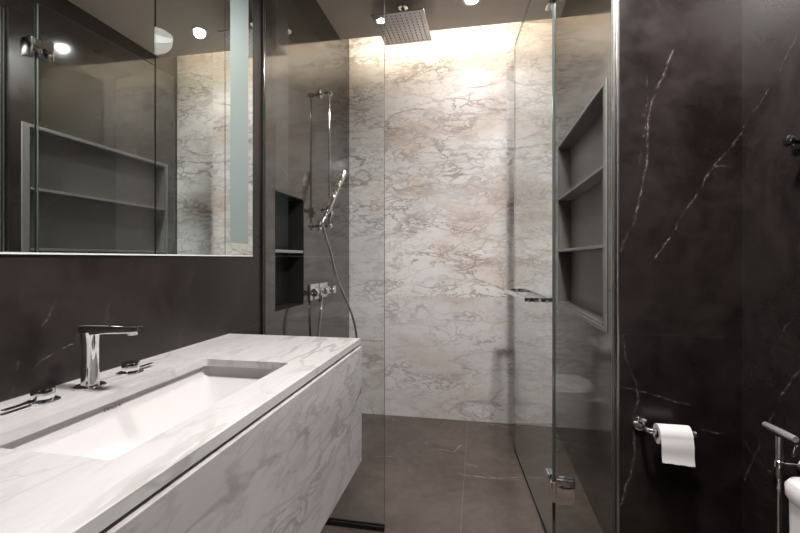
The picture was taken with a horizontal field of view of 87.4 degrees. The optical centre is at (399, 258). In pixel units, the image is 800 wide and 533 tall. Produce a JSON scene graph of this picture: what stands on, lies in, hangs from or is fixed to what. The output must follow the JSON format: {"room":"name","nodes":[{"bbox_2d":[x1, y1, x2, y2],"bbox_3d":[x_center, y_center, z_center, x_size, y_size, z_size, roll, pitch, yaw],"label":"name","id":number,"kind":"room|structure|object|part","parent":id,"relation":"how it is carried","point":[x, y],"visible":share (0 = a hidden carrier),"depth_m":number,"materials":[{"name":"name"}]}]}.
{"room":"bathroom","nodes":[
{"label":"bathroom","id":0,"kind":"room"},
{"bbox_2d":[0,0,348,401],"bbox_3d":[-0.842,-0.340,1.117,0.150,3.000,4.186,0,0,11],"label":"wall","id":1,"kind":"structure","parent":0,"point":[182,301],"depth_m":1.75,"materials":[{"name":"stone"}]},
{"bbox_2d":[0,0,252,255],"bbox_3d":[-0.895,-0.675,0.728,0.124,1.330,2.202,0,0,11],"label":"mirror","id":2,"kind":"object","parent":1,"relation":"attached to","point":[126,126],"visible":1,"depth_m":1.15,"materials":[{"name":"grey"}]},
{"bbox_3d":[-0.654,-0.676,1.702,0.005,1.327,0.199,0,0,11],"label":"mirror door","id":3,"kind":"part","parent":2,"relation":"part of","materials":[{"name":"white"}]},
{"bbox_2d":[99,346,361,532],"bbox_3d":[-0.573,0.528,0.686,0.536,0.429,1.838,0,0,11],"label":"vanity cabinet","id":4,"kind":"object","parent":1,"relation":"attached to","point":[288,469],"visible":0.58,"depth_m":0.90,"materials":[{"name":"grey stone"}]},
{"bbox_2d":[0,334,360,532],"bbox_3d":[-0.575,0.303,0.686,0.532,0.020,1.838,0,0,11],"label":"countertop","id":5,"kind":"structure","parent":4,"relation":"on","point":[41,492],"depth_m":0.71,"materials":[{"name":"stone"}]},
{"bbox_2d":[0,385,60,411],"bbox_3d":[-0.735,0.279,0.835,0.058,0.028,0.103,0,0,11],"label":"handle","id":6,"kind":"object","parent":5,"relation":"on","point":[42,395],"visible":1,"depth_m":0.84,"materials":[{"name":"silver metal"}]},
{"bbox_3d":[-0.739,0.286,0.815,0.012,0.004,0.062,0,0,11],"label":"lever","id":7,"kind":"part","parent":6,"relation":"part of","materials":[{"name":"silver metal"}]},
{"bbox_3d":[-0.731,0.277,0.857,0.041,0.024,0.041,0,0,11],"label":"knob","id":8,"kind":"part","parent":6,"relation":"part of","materials":[{"name":"silver metal"}]},
{"bbox_3d":[-0.731,0.291,0.857,0.058,0.004,0.058,0,0,11],"label":"plate","id":9,"kind":"part","parent":6,"relation":"part of","materials":[{"name":"silver metal"}]},
{"bbox_2d":[73,323,146,390],"bbox_3d":[-0.658,0.221,0.949,0.168,0.144,0.062,0,0,11],"label":"faucet","id":10,"kind":"object","parent":5,"relation":"on","point":[89,334],"visible":1,"depth_m":0.94,"materials":[{"name":"silver metal"}]},
{"bbox_3d":[-0.710,0.290,0.959,0.062,0.005,0.062,0,0,11],"label":"plate","id":11,"kind":"part","parent":10,"relation":"part of","materials":[{"name":"silver metal"}]},
{"bbox_3d":[-0.650,0.162,0.948,0.154,0.026,0.030,0,0,11],"label":"spout arm","id":12,"kind":"part","parent":10,"relation":"part of","materials":[{"name":"silver metal"}]},
{"bbox_2d":[117,360,153,375],"bbox_3d":[-0.686,0.279,1.095,0.058,0.028,0.103,0,0,11],"label":"handle","id":13,"kind":"object","parent":5,"relation":"on","point":[129,368],"visible":1,"depth_m":1.06,"materials":[{"name":"silver metal"}]},
{"bbox_3d":[-0.690,0.277,1.073,0.041,0.024,0.041,0,0,11],"label":"knob","id":14,"kind":"part","parent":13,"relation":"part of","materials":[{"name":"silver metal"}]},
{"bbox_3d":[-0.690,0.291,1.073,0.058,0.004,0.058,0,0,11],"label":"plate","id":15,"kind":"part","parent":13,"relation":"part of","materials":[{"name":"silver metal"}]},
{"bbox_3d":[-0.682,0.286,1.116,0.012,0.004,0.062,0,0,11],"label":"lever","id":16,"kind":"part","parent":13,"relation":"part of","materials":[{"name":"silver metal"}]},
{"bbox_2d":[0,366,276,458],"bbox_3d":[-0.494,0.376,0.918,0.312,0.124,0.627,0,0,11],"label":"basin","id":17,"kind":"object","parent":5,"relation":"in","point":[111,430],"visible":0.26,"depth_m":0.97,"materials":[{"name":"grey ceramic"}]},
{"bbox_2d":[275,190,303,311],"bbox_3d":[-0.617,-0.037,2.182,0.099,0.584,0.337,0,0,11],"label":"soap niche","id":18,"kind":"object","parent":1,"relation":"attached to","point":[289,210],"visible":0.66,"depth_m":2.33,"materials":[{"name":"black"}]},
{"bbox_2d":[275,249,302,252],"bbox_3d":[-0.613,-0.037,2.181,0.091,0.015,0.327,0,0,11],"label":"shelf","id":19,"kind":"object","parent":18,"relation":"attached to","point":[276,250],"depth_m":2.20,"materials":[{"name":"grey"}]},
{"bbox_2d":[309,282,335,301],"bbox_3d":[-0.458,0.203,2.521,0.088,0.109,0.357,0,0,11],"label":"shower mixer","id":20,"kind":"object","parent":1,"relation":"attached to","point":[317,290],"visible":1,"depth_m":2.47,"materials":[{"name":"silver metal"}]},
{"bbox_3d":[-0.488,0.195,2.407,0.046,0.046,0.037,0,0,11],"label":"knob","id":21,"kind":"part","parent":20,"relation":"part of","materials":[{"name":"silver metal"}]},
{"bbox_3d":[-0.493,0.195,2.544,0.010,0.094,0.280,0,0,11],"label":"wall plate","id":22,"kind":"part","parent":20,"relation":"part of","materials":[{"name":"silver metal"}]},
{"bbox_2d":[319,90,333,229],"bbox_3d":[-0.461,-0.607,2.537,0.076,0.863,0.160,0,0,11],"label":"shower rail","id":23,"kind":"object","parent":1,"relation":"attached to","point":[328,225],"visible":0.84,"depth_m":2.56,"materials":[{"name":"silver metal"}]},
{"bbox_3d":[-0.433,-0.600,2.567,0.011,0.850,0.011,0,0,11],"label":"rail","id":24,"kind":"part","parent":23,"relation":"part of","materials":[{"name":"silver metal"}]},
{"bbox_2d":[324,170,346,216],"bbox_3d":[-0.391,-0.401,2.550,0.043,0.312,0.252,0,0,18],"label":"shower","id":25,"kind":"object","parent":23,"relation":"attached to","point":[342,175],"visible":1,"depth_m":2.54,"materials":[{"name":"silver metal"}]},
{"bbox_2d":[317,215,357,337],"bbox_3d":[-0.376,0.266,2.506,0.240,1.039,0.106,0,0,-33],"label":"shower hose","id":26,"kind":"object","parent":25,"relation":"hanging from","point":[324,217],"visible":0.7,"depth_m":2.51,"materials":[{"name":"silver metal"}]},
{"bbox_2d":[316,0,565,39],"bbox_3d":[0.155,-1.571,0.908,1.886,0.035,3.843,0,0,11],"label":"ceiling","id":27,"kind":"structure","parent":0,"point":[350,19],"depth_m":2.64,"materials":[{"name":"beige paint"}]},
{"bbox_2d":[371,4,431,45],"bbox_3d":[0.019,-1.483,2.582,0.319,0.139,0.358,0,0,11],"label":"shower head","id":28,"kind":"object","parent":27,"relation":"attached to","point":[404,26],"visible":0.99,"depth_m":2.56},
{"bbox_2d":[462,0,480,5],"bbox_3d":[0.430,-1.551,2.514,0.110,0.004,0.110,0,0,11],"label":"recessed light","id":29,"kind":"object","parent":27,"relation":"in","point":[466,2],"visible":1,"depth_m":2.53,"materials":[{"name":"silver metal"}]},
{"bbox_2d":[349,19,551,426],"bbox_3d":[0.557,-0.340,3.061,2.186,3.000,0.150,0,0,11],"label":"wall","id":30,"kind":"structure","parent":0,"point":[449,98],"depth_m":3.03,"materials":[{"name":"white stone"}]},
{"bbox_2d":[320,413,602,532],"bbox_3d":[0.172,1.220,1.003,2.186,0.120,4.336,0,0,11],"label":"floor","id":31,"kind":"structure","parent":0,"point":[442,475],"depth_m":2.17,"materials":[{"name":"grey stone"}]},
{"bbox_2d":[262,0,384,531],"bbox_3d":[-0.343,-0.070,1.839,0.564,2.460,0.024,0,0,11],"label":"fixed glass panel","id":32,"kind":"object","parent":31,"relation":"on","point":[339,522],"visible":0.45,"depth_m":1.88,"materials":[{"name":"grey"}]},
{"bbox_2d":[505,0,556,532],"bbox_3d":[0.660,-0.072,2.091,0.174,2.456,0.915,0,0,2],"label":"glass shower door","id":33,"kind":"structure","parent":31,"relation":"on","point":[526,46],"depth_m":2.20,"materials":[{"name":"grey"}]},
{"bbox_3d":[0.664,0.188,2.197,0.137,0.021,0.607,0,0,6],"label":"handle","id":34,"kind":"part","parent":33,"relation":"part of","materials":[{"name":"silver metal"}]},
{"bbox_3d":[0.635,0.188,1.905,0.094,0.021,0.021,0,0,6],"label":"handle post","id":35,"kind":"part","parent":33,"relation":"part of","materials":[{"name":"silver metal"}]},
{"bbox_2d":[556,0,614,532],"bbox_3d":[0.723,-0.070,1.640,0.219,2.460,0.034,0,0,11],"label":"fixed glass panel","id":36,"kind":"object","parent":31,"relation":"on","point":[565,486],"visible":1,"depth_m":1.63,"materials":[{"name":"grey"}]},
{"bbox_3d":[0.651,0.915,1.653,0.070,0.094,0.034,0,0,11],"label":"hinge plate","id":37,"kind":"part","parent":36,"relation":"part of","materials":[{"name":"silver metal"}]},
{"bbox_2d":[784,477,799,532],"bbox_3d":[0.724,0.815,0.768,0.714,0.688,0.372,0,0,11],"label":"toilet","id":38,"kind":"object","parent":31,"relation":"on","point":[791,485],"visible":1,"depth_m":0.89,"materials":[{"name":"grey ceramic"}]},
{"bbox_3d":[0.940,0.498,0.727,0.274,0.042,0.370,0,0,11],"label":"cistern lid","id":39,"kind":"part","parent":38,"relation":"part of","materials":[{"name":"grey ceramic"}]},
{"bbox_2d":[555,0,741,532],"bbox_3d":[1.147,-0.340,2.195,0.409,3.000,1.336,0,0,11],"label":"wall","id":40,"kind":"structure","parent":0,"point":[680,61],"depth_m":1.55,"materials":[{"name":"stone"}]},
{"bbox_2d":[557,78,606,332],"bbox_3d":[0.988,-0.218,2.241,0.090,1.050,1.080,0,0,11],"label":"shelf niche","id":41,"kind":"object","parent":40,"relation":"attached to","point":[582,156],"visible":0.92,"depth_m":2.32,"materials":[{"name":"grey stone"}]},
{"bbox_3d":[0.986,-0.388,2.252,0.080,0.014,1.007,0,0,11],"label":"shelf","id":42,"kind":"part","parent":41,"relation":"part of","materials":[{"name":"grey stone"}]},
{"bbox_3d":[0.986,-0.052,2.252,0.080,0.014,1.007,0,0,11],"label":"shelf","id":43,"kind":"part","parent":41,"relation":"part of","materials":[{"name":"grey stone"}]},
{"bbox_2d":[617,0,618,532],"bbox_3d":[0.822,-0.197,1.577,0.005,2.713,0.008,0,0,11],"label":"trim","id":44,"kind":"structure","parent":40,"relation":"attached to","point":[617,0],"depth_m":1.57,"materials":[{"name":"silver metal"}]},
{"bbox_2d":[632,416,696,437],"bbox_3d":[0.949,0.613,1.509,0.180,0.054,0.084,0,0,11],"label":"paper holder","id":45,"kind":"object","parent":40,"relation":"attached to","point":[640,423],"visible":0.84,"depth_m":1.55,"materials":[{"name":"silver metal"}]},
{"bbox_2d":[653,423,694,466],"bbox_3d":[0.960,0.646,1.470,0.102,0.122,0.081,0,0,11],"label":"toilet paper roll","id":46,"kind":"object","parent":45,"relation":"hanging from","point":[677,441],"visible":0.99,"depth_m":1.44,"materials":[{"name":"white paper"}]},
{"bbox_2d":[742,0,799,532],"bbox_3d":[1.159,-0.340,0.742,0.150,3.000,4.186,0,0,11],"label":"wall","id":47,"kind":"structure","parent":0,"point":[770,28],"depth_m":1.36,"materials":[{"name":"brown stone"}]},
{"bbox_2d":[776,479,781,532],"bbox_3d":[1.145,0.853,1.210,0.033,0.408,0.095,0,0,-31],"label":"hose","id":48,"kind":"object","parent":47,"relation":"attached to","point":[778,482],"visible":1,"depth_m":1.23,"materials":[{"name":"silver metal"}]},
{"bbox_2d":[762,422,799,479],"bbox_3d":[1.139,0.573,1.228,0.067,0.151,0.138,0,0,11],"label":"bidet sprayer","id":49,"kind":"object","parent":47,"relation":"attached to","point":[779,463],"visible":1,"depth_m":1.23,"materials":[{"name":"silver metal"}]},
{"bbox_2d":[783,134,799,150],"bbox_3d":[1.140,-0.338,1.216,0.062,0.037,0.090,0,0,11],"label":"robe hook","id":50,"kind":"object","parent":47,"relation":"attached to","point":[790,140],"visible":1,"depth_m":1.20,"materials":[{"name":"black paint"}]},
{"bbox_3d":[1.165,-0.337,1.211,0.010,0.036,0.090,0,0,11],"label":"plate","id":51,"kind":"part","parent":50,"relation":"part of","materials":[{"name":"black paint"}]}
]}

